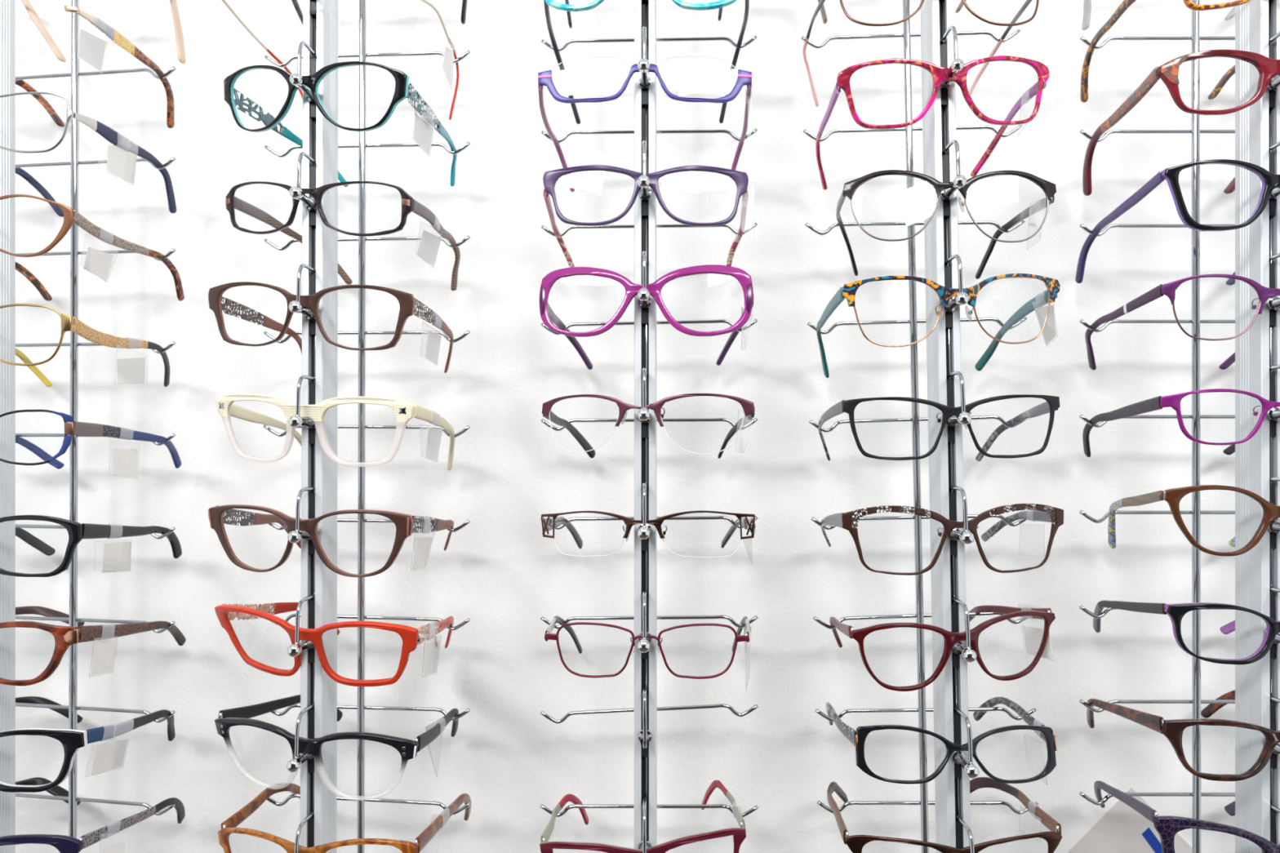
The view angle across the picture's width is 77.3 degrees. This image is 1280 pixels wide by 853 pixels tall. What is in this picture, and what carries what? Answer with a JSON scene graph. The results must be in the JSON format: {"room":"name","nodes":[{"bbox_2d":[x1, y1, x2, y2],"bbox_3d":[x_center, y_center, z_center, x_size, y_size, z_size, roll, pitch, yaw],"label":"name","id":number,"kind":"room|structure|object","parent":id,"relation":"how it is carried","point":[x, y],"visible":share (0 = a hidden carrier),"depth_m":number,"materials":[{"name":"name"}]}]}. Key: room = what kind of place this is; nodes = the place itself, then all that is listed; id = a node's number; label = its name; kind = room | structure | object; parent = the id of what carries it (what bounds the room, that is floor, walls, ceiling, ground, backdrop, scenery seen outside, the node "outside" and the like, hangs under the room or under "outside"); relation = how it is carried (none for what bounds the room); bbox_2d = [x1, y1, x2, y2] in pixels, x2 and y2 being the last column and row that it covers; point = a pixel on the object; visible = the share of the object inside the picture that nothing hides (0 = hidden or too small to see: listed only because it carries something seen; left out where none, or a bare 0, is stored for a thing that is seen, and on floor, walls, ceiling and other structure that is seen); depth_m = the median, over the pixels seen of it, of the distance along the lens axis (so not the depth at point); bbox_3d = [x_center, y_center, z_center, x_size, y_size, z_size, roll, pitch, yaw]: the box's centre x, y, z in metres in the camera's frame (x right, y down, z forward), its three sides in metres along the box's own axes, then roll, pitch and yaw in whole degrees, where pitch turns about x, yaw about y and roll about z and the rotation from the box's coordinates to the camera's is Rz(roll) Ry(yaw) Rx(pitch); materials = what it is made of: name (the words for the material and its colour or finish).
{"room":"shop","nodes":[
{"label":"shop","id":0,"kind":"room"},
{"bbox_2d":[15,0,1235,852],"bbox_3d":[0.030,0.180,0.717,4.400,2.600,0.120,0,-2,2],"label":"wall","id":1,"kind":"structure","parent":0,"point":[499,571],"depth_m":0.67,"materials":[{"name":"white paint"}]},
{"bbox_2d":[1068,787,1192,852],"bbox_3d":[0.390,0.336,0.634,0.098,0.096,0.001,0,-2,2],"label":"card","id":2,"kind":"object","parent":1,"relation":"attached to","point":[1122,828],"visible":0.78,"depth_m":0.64,"materials":[{"name":"grey paper"}]},
{"bbox_3d":[-0.046,1.428,-1.167,4.400,0.050,3.784,0,-2,2],"label":"floor","id":3,"kind":"structure","parent":0,"visible":0},
{"bbox_2d":[0,0,176,852],"bbox_3d":[-0.451,0.174,0.572,0.180,2.600,0.113,0,-2,2],"label":"display rack","id":4,"kind":"object","parent":3,"relation":"on","point":[8,166],"visible":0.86,"depth_m":0.58,"materials":[{"name":"silver metal"}]},
{"bbox_2d":[0,303,169,386],"bbox_3d":[-0.471,-0.057,0.601,0.183,0.045,0.125,0,-2,3],"label":"eyeglasses","id":5,"kind":"object","parent":4,"relation":"on","point":[68,323],"visible":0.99,"depth_m":0.57,"materials":[{"name":"yellow plastic"}]},
{"bbox_2d":[114,337,147,385],"bbox_3d":[-0.381,-0.048,0.598,0.003,0.037,0.036,0,-2,2],"label":"price tag","id":6,"kind":"object","parent":5,"relation":"attached to","point":[129,371],"visible":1,"depth_m":0.60,"materials":[{"name":"white paper"}]},
{"bbox_2d":[0,696,175,792],"bbox_3d":[-0.462,0.226,0.588,0.201,0.049,0.127,0,-2,3],"label":"eyeglasses","id":7,"kind":"object","parent":4,"relation":"on","point":[71,740],"visible":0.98,"depth_m":0.53,"materials":[{"name":"black plastic"}]},
{"bbox_2d":[86,724,128,777],"bbox_3d":[-0.364,0.222,0.547,0.007,0.036,0.036,0,-2,2],"label":"price tag","id":8,"kind":"object","parent":7,"relation":"attached to","point":[108,756],"visible":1,"depth_m":0.55,"materials":[{"name":"white paper"}]},
{"bbox_2d":[0,91,176,217],"bbox_3d":[-0.474,-0.202,0.607,0.182,0.050,0.125,0,-2,3],"label":"eyeglasses","id":9,"kind":"object","parent":4,"relation":"on","point":[108,133],"visible":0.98,"depth_m":0.60,"materials":[{"name":"blue plastic"}]},
{"bbox_2d":[98,133,137,184],"bbox_3d":[-0.386,-0.201,0.593,0.004,0.033,0.036,0,-2,2],"label":"price tag","id":10,"kind":"object","parent":9,"relation":"attached to","point":[121,162],"visible":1,"depth_m":0.60,"materials":[{"name":"white paper"}]},
{"bbox_2d":[0,409,181,469],"bbox_3d":[-0.461,0.012,0.599,0.174,0.041,0.126,0,-2,4],"label":"eyeglasses","id":11,"kind":"object","parent":4,"relation":"on","point":[76,428],"visible":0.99,"depth_m":0.57,"materials":[{"name":"blue plastic"}]},
{"bbox_2d":[108,438,140,478],"bbox_3d":[-0.376,0.020,0.582,0.003,0.039,0.030,0,-2,5],"label":"price tag","id":12,"kind":"object","parent":11,"relation":"attached to","point":[125,461],"visible":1,"depth_m":0.58,"materials":[{"name":"white paper"}]},
{"bbox_2d":[0,515,182,577],"bbox_3d":[-0.460,0.083,0.594,0.181,0.043,0.127,0,-2,3],"label":"eyeglasses","id":13,"kind":"object","parent":4,"relation":"on","point":[77,531],"visible":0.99,"depth_m":0.55,"materials":[{"name":"black plastic"}]},
{"bbox_2d":[98,524,131,573],"bbox_3d":[-0.373,0.087,0.565,0.004,0.036,0.040,0,-2,-2],"label":"price tag","id":14,"kind":"object","parent":13,"relation":"attached to","point":[117,556],"visible":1,"depth_m":0.57,"materials":[{"name":"white paper"}]},
{"bbox_2d":[0,194,184,301],"bbox_3d":[-0.472,-0.130,0.606,0.185,0.049,0.127,0,-2,4],"label":"eyeglasses","id":15,"kind":"object","parent":4,"relation":"on","point":[70,215],"visible":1,"depth_m":0.58,"materials":[{"name":"brown plastic"}]},
{"bbox_2d":[83,235,113,282],"bbox_3d":[-0.388,-0.124,0.573,0.010,0.036,0.032,0,-2,2],"label":"price tag","id":16,"kind":"object","parent":15,"relation":"attached to","point":[97,262],"visible":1,"depth_m":0.57,"materials":[{"name":"white paper"}]},
{"bbox_2d":[0,777,185,852],"bbox_3d":[-0.460,0.292,0.586,0.199,0.045,0.127,0,-2,3],"label":"eyeglasses","id":17,"kind":"object","parent":4,"relation":"on","point":[64,844],"visible":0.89,"depth_m":0.54,"materials":[{"name":"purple plastic"}]},
{"bbox_2d":[103,841,124,852],"bbox_3d":[-0.362,0.289,0.549,0.010,0.031,0.024,0,-2,2],"label":"price tag","id":18,"kind":"object","parent":17,"relation":"attached to","point":[118,847],"visible":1,"depth_m":0.55,"materials":[{"name":"white paper"}]},
{"bbox_2d":[0,605,186,686],"bbox_3d":[-0.465,0.153,0.592,0.195,0.043,0.127,0,-2,3],"label":"eyeglasses","id":19,"kind":"object","parent":4,"relation":"on","point":[64,637],"visible":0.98,"depth_m":0.54,"materials":[{"name":"brown plastic"}]},
{"bbox_2d":[90,623,115,676],"bbox_3d":[-0.371,0.155,0.553,0.005,0.037,0.022,0,-2,2],"label":"price tag","id":20,"kind":"object","parent":19,"relation":"attached to","point":[103,658],"visible":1,"depth_m":0.55,"materials":[{"name":"white paper"}]},
{"bbox_2d":[15,4,174,128],"bbox_3d":[-0.473,-0.279,0.610,0.183,0.058,0.126,0,-2,3],"label":"eyeglasses","id":21,"kind":"object","parent":4,"relation":"on","point":[115,36],"visible":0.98,"depth_m":0.63,"materials":[{"name":"brown plastic"}]},
{"bbox_2d":[78,19,106,71],"bbox_3d":[-0.387,-0.272,0.565,0.007,0.038,0.028,0,-2,2],"label":"price tag","id":22,"kind":"object","parent":21,"relation":"hanging from","point":[91,48],"visible":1,"depth_m":0.57,"materials":[{"name":"white paper"}]},
{"bbox_2d":[21,0,186,63],"bbox_3d":[-0.469,-0.344,0.618,0.171,0.079,0.133,0,-2,8],"label":"eyeglasses","id":23,"kind":"object","parent":4,"relation":"on","point":[174,6],"visible":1,"depth_m":0.67,"materials":[{"name":"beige plastic"}]},
{"bbox_2d":[262,0,471,852],"bbox_3d":[-0.217,0.173,0.562,0.171,2.600,0.113,0,-2,2],"label":"display rack","id":24,"kind":"object","parent":3,"relation":"on","point":[317,717],"visible":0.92,"depth_m":0.55,"materials":[{"name":"silver metal"}]},
{"bbox_2d":[208,281,453,373],"bbox_3d":[-0.219,-0.071,0.590,0.148,0.050,0.128,0,-2,4],"label":"eyeglasses","id":25,"kind":"object","parent":24,"relation":"on","point":[407,302],"visible":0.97,"depth_m":0.54,"materials":[{"name":"brown plastic"}]},
{"bbox_2d":[425,314,440,364],"bbox_3d":[-0.150,-0.064,0.580,0.010,0.036,0.051,0,-2,2],"label":"price tag","id":26,"kind":"object","parent":25,"relation":"attached to","point":[433,344],"visible":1,"depth_m":0.59,"materials":[{"name":"white paper"}]},
{"bbox_2d":[208,504,453,577],"bbox_3d":[-0.217,0.078,0.583,0.145,0.047,0.128,0,-2,4],"label":"eyeglasses","id":27,"kind":"object","parent":24,"relation":"on","point":[404,523],"visible":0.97,"depth_m":0.53,"materials":[{"name":"brown plastic"}]},
{"bbox_2d":[411,537,432,570],"bbox_3d":[-0.150,0.081,0.549,0.007,0.039,0.040,0,-2,2],"label":"price tag","id":28,"kind":"object","parent":27,"relation":"attached to","point":[422,545],"visible":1,"depth_m":0.55,"materials":[{"name":"white paper"}]},
{"bbox_2d":[214,602,453,686],"bbox_3d":[-0.214,0.148,0.575,0.153,0.052,0.136,0,-2,2],"label":"eyeglasses","id":29,"kind":"object","parent":24,"relation":"on","point":[410,636],"visible":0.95,"depth_m":0.53,"materials":[{"name":"red plastic"}]},
{"bbox_2d":[422,635,439,677],"bbox_3d":[-0.148,0.162,0.574,0.006,0.058,0.120,0,-2,-10],"label":"price tag","id":30,"kind":"object","parent":29,"relation":"attached to","point":[432,649],"visible":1,"depth_m":0.57,"materials":[{"name":"white paper"}]},
{"bbox_2d":[215,393,454,470],"bbox_3d":[-0.216,0.006,0.585,0.149,0.054,0.131,0,-2,4],"label":"eyeglasses","id":31,"kind":"object","parent":24,"relation":"on","point":[405,411],"visible":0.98,"depth_m":0.53,"materials":[{"name":"white plastic"}]},
{"bbox_2d":[425,426,441,462],"bbox_3d":[-0.146,0.007,0.566,0.008,0.036,0.057,0,-2,-3],"label":"price tag","id":32,"kind":"object","parent":31,"relation":"attached to","point":[433,438],"visible":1,"depth_m":0.58,"materials":[{"name":"white paper"}]},
{"bbox_2d":[213,694,458,782],"bbox_3d":[-0.213,0.220,0.575,0.150,0.050,0.132,0,-2,2],"label":"eyeglasses","id":33,"kind":"object","parent":24,"relation":"on","point":[408,749],"visible":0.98,"depth_m":0.53,"materials":[{"name":"black plastic"}]},
{"bbox_2d":[223,61,457,186],"bbox_3d":[-0.221,-0.221,0.592,0.147,0.055,0.137,0,-2,3],"label":"eyeglasses","id":34,"kind":"object","parent":24,"relation":"on","point":[402,91],"visible":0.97,"depth_m":0.55,"materials":[{"name":"black plastic"}]},
{"bbox_2d":[413,104,433,157],"bbox_3d":[-0.152,-0.211,0.565,0.006,0.032,0.039,0,-2,2],"label":"price tag","id":35,"kind":"object","parent":34,"relation":"attached to","point":[423,131],"visible":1,"depth_m":0.57,"materials":[{"name":"white paper"}]},
{"bbox_2d":[222,0,459,119],"bbox_3d":[-0.220,-0.282,0.598,0.155,0.056,0.127,0,-2,3],"label":"eyeglasses","id":36,"kind":"object","parent":24,"relation":"on","point":[224,2],"visible":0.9,"depth_m":0.62,"materials":[{"name":"red plastic"}]},
{"bbox_2d":[442,46,453,87],"bbox_3d":[-0.147,-0.278,0.615,0.008,0.039,0.017,0,-2,2],"label":"price tag","id":37,"kind":"object","parent":36,"relation":"attached to","point":[447,65],"visible":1,"depth_m":0.62,"materials":[{"name":"white paper"}]},
{"bbox_2d":[225,181,460,290],"bbox_3d":[-0.218,-0.140,0.589,0.148,0.055,0.135,0,-2,2],"label":"eyeglasses","id":38,"kind":"object","parent":24,"relation":"on","point":[409,205],"visible":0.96,"depth_m":0.55,"materials":[{"name":"black plastic"}]},
{"bbox_2d":[416,216,441,266],"bbox_3d":[-0.151,-0.134,0.572,0.014,0.033,0.051,0,-2,2],"label":"price tag","id":39,"kind":"object","parent":38,"relation":"attached to","point":[429,243],"visible":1,"depth_m":0.58,"materials":[{"name":"white paper"}]},
{"bbox_2d":[217,782,471,852],"bbox_3d":[-0.209,0.286,0.574,0.150,0.045,0.133,0,-2,5],"label":"eyeglasses","id":40,"kind":"object","parent":24,"relation":"on","point":[228,826],"visible":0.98,"depth_m":0.54,"materials":[{"name":"orange plastic"}]},
{"bbox_2d":[291,0,467,24],"bbox_3d":[-0.219,-0.363,0.604,0.155,0.059,0.125,0,-2,2],"label":"eyeglasses","id":41,"kind":"object","parent":24,"relation":"on","point":[296,6],"visible":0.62,"depth_m":0.66,"materials":[{"name":"brown plastic"}]},
{"bbox_2d":[539,0,758,852],"bbox_3d":[0.004,0.173,0.553,0.170,2.600,0.113,0,-2,2],"label":"display rack","id":42,"kind":"object","parent":3,"relation":"on","point":[645,806],"visible":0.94,"depth_m":0.53,"materials":[{"name":"silver metal"}]},
{"bbox_2d":[539,780,746,852],"bbox_3d":[0.002,0.281,0.567,0.134,0.056,0.126,0,-2,1],"label":"eyeglasses","id":43,"kind":"object","parent":42,"relation":"on","point":[739,834],"visible":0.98,"depth_m":0.51,"materials":[{"name":"red plastic"}]},
{"bbox_2d":[564,0,722,28],"bbox_3d":[0.005,-0.356,0.594,0.150,0.055,0.125,0,-2,2],"label":"eyeglasses","id":44,"kind":"object","parent":42,"relation":"on","point":[720,11],"visible":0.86,"depth_m":0.65,"materials":[{"name":"black plastic"}]},
{"bbox_2d":[537,55,751,191],"bbox_3d":[0.004,-0.218,0.588,0.153,0.053,0.125,1,-2,2],"label":"eyeglasses","id":45,"kind":"object","parent":42,"relation":"on","point":[744,77],"visible":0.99,"depth_m":0.53,"materials":[{"name":"purple plastic"}]},
{"bbox_2d":[542,164,748,266],"bbox_3d":[0.005,-0.147,0.584,0.146,0.047,0.125,0,-2,2],"label":"eyeglasses","id":46,"kind":"object","parent":42,"relation":"on","point":[550,178],"visible":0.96,"depth_m":0.53,"materials":[{"name":"purple plastic"}]},
{"bbox_2d":[538,264,753,369],"bbox_3d":[0.006,-0.076,0.580,0.145,0.056,0.128,0,-2,3],"label":"eyeglasses","id":47,"kind":"object","parent":42,"relation":"on","point":[548,316],"visible":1,"depth_m":0.52,"materials":[{"name":"purple plastic"}]},
{"bbox_2d":[543,0,749,124],"bbox_3d":[0.004,-0.282,0.588,0.151,0.070,0.130,0,-2,2],"label":"eyeglasses","id":48,"kind":"object","parent":42,"relation":"on","point":[718,4],"visible":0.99,"depth_m":0.59,"materials":[{"name":"teal plastic"}]},
{"bbox_2d":[544,616,749,679],"bbox_3d":[0.007,0.153,0.573,0.143,0.048,0.123,0,-2,2],"label":"eyeglasses","id":49,"kind":"object","parent":42,"relation":"on","point":[548,636],"visible":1,"depth_m":0.52,"materials":[{"name":"metal"},{"name":"plastic"},{"name":"silicone"}]},
{"bbox_2d":[541,511,755,558],"bbox_3d":[0.006,0.075,0.574,0.141,0.038,0.126,0,-2,2],"label":"eyeglasses","id":50,"kind":"object","parent":42,"relation":"on","point":[743,522],"visible":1,"depth_m":0.52,"materials":[{"name":"brown metal"}]},
{"bbox_2d":[742,540,751,563],"bbox_3d":[0.076,0.079,0.562,0.005,0.037,0.106,0,-2,5],"label":"price tag","id":51,"kind":"object","parent":50,"relation":"attached to","point":[743,540],"visible":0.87,"depth_m":0.57,"materials":[{"name":"white paper"}]},
{"bbox_2d":[542,393,755,458],"bbox_3d":[0.004,0.002,0.573,0.142,0.043,0.135,0,-2,2],"label":"eyeglasses","id":52,"kind":"object","parent":42,"relation":"on","point":[748,406],"visible":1,"depth_m":0.53,"materials":[{"name":"red plastic"}]},
{"bbox_2d":[800,0,1039,852],"bbox_3d":[0.207,0.173,0.544,0.170,2.600,0.113,0,-2,2],"label":"display rack","id":53,"kind":"object","parent":3,"relation":"on","point":[939,34],"visible":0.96,"depth_m":0.53,"materials":[{"name":"silver metal"}]},
{"bbox_2d":[817,0,965,23],"bbox_3d":[0.202,-0.354,0.586,0.152,0.051,0.125,0,-2,2],"label":"eyeglasses","id":54,"kind":"object","parent":53,"relation":"on","point":[823,12],"visible":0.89,"depth_m":0.64,"materials":[{"name":"brown plastic"}]},
{"bbox_2d":[802,0,1039,106],"bbox_3d":[0.202,-0.283,0.581,0.153,0.050,0.126,0,-2,2],"label":"eyeglasses","id":55,"kind":"object","parent":53,"relation":"on","point":[1027,2],"visible":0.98,"depth_m":0.57,"materials":[{"name":"metal"},{"name":"plastic"}]},
{"bbox_2d":[815,55,1049,190],"bbox_3d":[0.203,-0.216,0.578,0.144,0.049,0.128,0,-2,3],"label":"eyeglasses","id":56,"kind":"object","parent":53,"relation":"on","point":[940,74],"visible":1,"depth_m":0.52,"materials":[{"name":"pink plastic"}]},
{"bbox_2d":[816,273,1060,377],"bbox_3d":[0.204,-0.069,0.573,0.147,0.056,0.128,0,-2,1],"label":"eyeglasses","id":57,"kind":"object","parent":53,"relation":"on","point":[848,291],"visible":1,"depth_m":0.52,"materials":[{"name":"multicoloured plastic"}]},
{"bbox_2d":[1034,301,1056,344],"bbox_3d":[0.275,-0.074,0.542,0.009,0.037,0.019,0,-2,2],"label":"price tag","id":58,"kind":"object","parent":57,"relation":"attached to","point":[1049,332],"visible":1,"depth_m":0.54,"materials":[{"name":"white paper"}]},
{"bbox_2d":[817,394,1060,461],"bbox_3d":[0.207,0.004,0.571,0.152,0.043,0.124,0,-2,2],"label":"eyeglasses","id":59,"kind":"object","parent":53,"relation":"on","point":[1051,405],"visible":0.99,"depth_m":0.52,"materials":[{"name":"black plastic"}]},
{"bbox_2d":[825,697,1057,784],"bbox_3d":[0.202,0.210,0.559,0.133,0.039,0.129,0,-2,2],"label":"eyeglasses","id":60,"kind":"object","parent":53,"relation":"on","point":[857,738],"visible":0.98,"depth_m":0.51,"materials":[{"name":"black plastic"}]},
{"bbox_2d":[820,503,1063,575],"bbox_3d":[0.206,0.074,0.566,0.150,0.045,0.127,0,-2,2],"label":"eyeglasses","id":61,"kind":"object","parent":53,"relation":"on","point":[1055,515],"visible":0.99,"depth_m":0.51,"materials":[{"name":"brown plastic"}]},
{"bbox_2d":[829,605,1055,691],"bbox_3d":[0.203,0.145,0.560,0.139,0.049,0.132,0,-2,3],"label":"eyeglasses","id":62,"kind":"object","parent":53,"relation":"on","point":[950,638],"visible":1,"depth_m":0.51,"materials":[{"name":"red plastic"}]},
{"bbox_2d":[1018,604,1052,659],"bbox_3d":[0.268,0.138,0.539,0.009,0.037,0.032,1,-2,-13],"label":"price tag","id":63,"kind":"object","parent":62,"relation":"attached to","point":[1033,636],"visible":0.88,"depth_m":0.54,"materials":[{"name":"white paper"}]},
{"bbox_2d":[826,777,1062,852],"bbox_3d":[0.203,0.276,0.559,0.146,0.040,0.126,0,-2,2],"label":"eyeglasses","id":64,"kind":"object","parent":53,"relation":"on","point":[855,843],"visible":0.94,"depth_m":0.51,"materials":[{"name":"brown plastic"}]},
{"bbox_2d":[835,169,1056,279],"bbox_3d":[0.210,-0.140,0.577,0.141,0.051,0.128,0,-2,5],"label":"eyeglasses","id":65,"kind":"object","parent":53,"relation":"on","point":[1049,188],"visible":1,"depth_m":0.52,"materials":[{"name":"black plastic"}]},
{"bbox_2d":[1079,0,1279,852],"bbox_3d":[0.414,0.172,0.535,0.185,2.600,0.113,0,-2,2],"label":"display rack","id":66,"kind":"object","parent":3,"relation":"on","point":[1256,701],"visible":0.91,"depth_m":0.53,"materials":[{"name":"silver metal"}]},
{"bbox_2d":[1081,0,1235,30],"bbox_3d":[0.425,-0.348,0.576,0.170,0.059,0.127,0,-2,3],"label":"eyeglasses","id":67,"kind":"object","parent":66,"relation":"on","point":[1087,3],"visible":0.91,"depth_m":0.63,"materials":[{"name":"brown plastic"}]},
{"bbox_2d":[1080,0,1249,102],"bbox_3d":[0.426,-0.280,0.573,0.176,0.040,0.126,0,-2,2],"label":"eyeglasses","id":68,"kind":"object","parent":66,"relation":"on","point":[1125,4],"visible":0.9,"depth_m":0.60,"materials":[{"name":"brown plastic"}]},
{"bbox_2d":[1075,159,1279,285],"bbox_3d":[0.422,-0.140,0.567,0.171,0.055,0.126,0,-2,2],"label":"eyeglasses","id":69,"kind":"object","parent":66,"relation":"on","point":[1269,180],"visible":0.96,"depth_m":0.51,"materials":[{"name":"purple plastic"}]},
{"bbox_2d":[1082,388,1279,457],"bbox_3d":[0.418,0.000,0.562,0.172,0.043,0.125,0,-2,2],"label":"eyeglasses","id":70,"kind":"object","parent":66,"relation":"on","point":[1173,401],"visible":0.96,"depth_m":0.51,"materials":[{"name":"purple plastic"}]},
{"bbox_2d":[1082,48,1279,195],"bbox_3d":[0.424,-0.211,0.570,0.176,0.054,0.126,0,-2,2],"label":"eyeglasses","id":71,"kind":"object","parent":66,"relation":"on","point":[1268,68],"visible":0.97,"depth_m":0.51,"materials":[{"name":"red plastic"}]},
{"bbox_2d":[1084,274,1279,370],"bbox_3d":[0.420,-0.070,0.565,0.170,0.048,0.125,0,-2,2],"label":"eyeglasses","id":72,"kind":"object","parent":66,"relation":"on","point":[1264,293],"visible":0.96,"depth_m":0.51,"materials":[{"name":"purple plastic"}]},
{"bbox_2d":[1086,689,1279,781],"bbox_3d":[0.411,0.206,0.553,0.169,0.045,0.126,0,-2,1],"label":"eyeglasses","id":73,"kind":"object","parent":66,"relation":"on","point":[1173,730],"visible":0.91,"depth_m":0.50,"materials":[{"name":"brown plastic"}]},
{"bbox_2d":[1093,600,1279,664],"bbox_3d":[0.414,0.135,0.556,0.166,0.044,0.126,0,-2,2],"label":"eyeglasses","id":74,"kind":"object","parent":66,"relation":"on","point":[1175,612],"visible":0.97,"depth_m":0.50,"materials":[{"name":"black plastic"}]},
{"bbox_2d":[1093,780,1279,852],"bbox_3d":[0.407,0.267,0.551,0.172,0.051,0.126,0,-2,2],"label":"eyeglasses","id":75,"kind":"object","parent":66,"relation":"on","point":[1166,827],"visible":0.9,"depth_m":0.49,"materials":[{"name":"purple plastic"}]},
{"bbox_2d":[1107,484,1279,556],"bbox_3d":[0.416,0.066,0.558,0.171,0.053,0.126,0,-2,2],"label":"eyeglasses","id":76,"kind":"object","parent":66,"relation":"on","point":[1173,496],"visible":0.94,"depth_m":0.50,"materials":[{"name":"brown plastic"}]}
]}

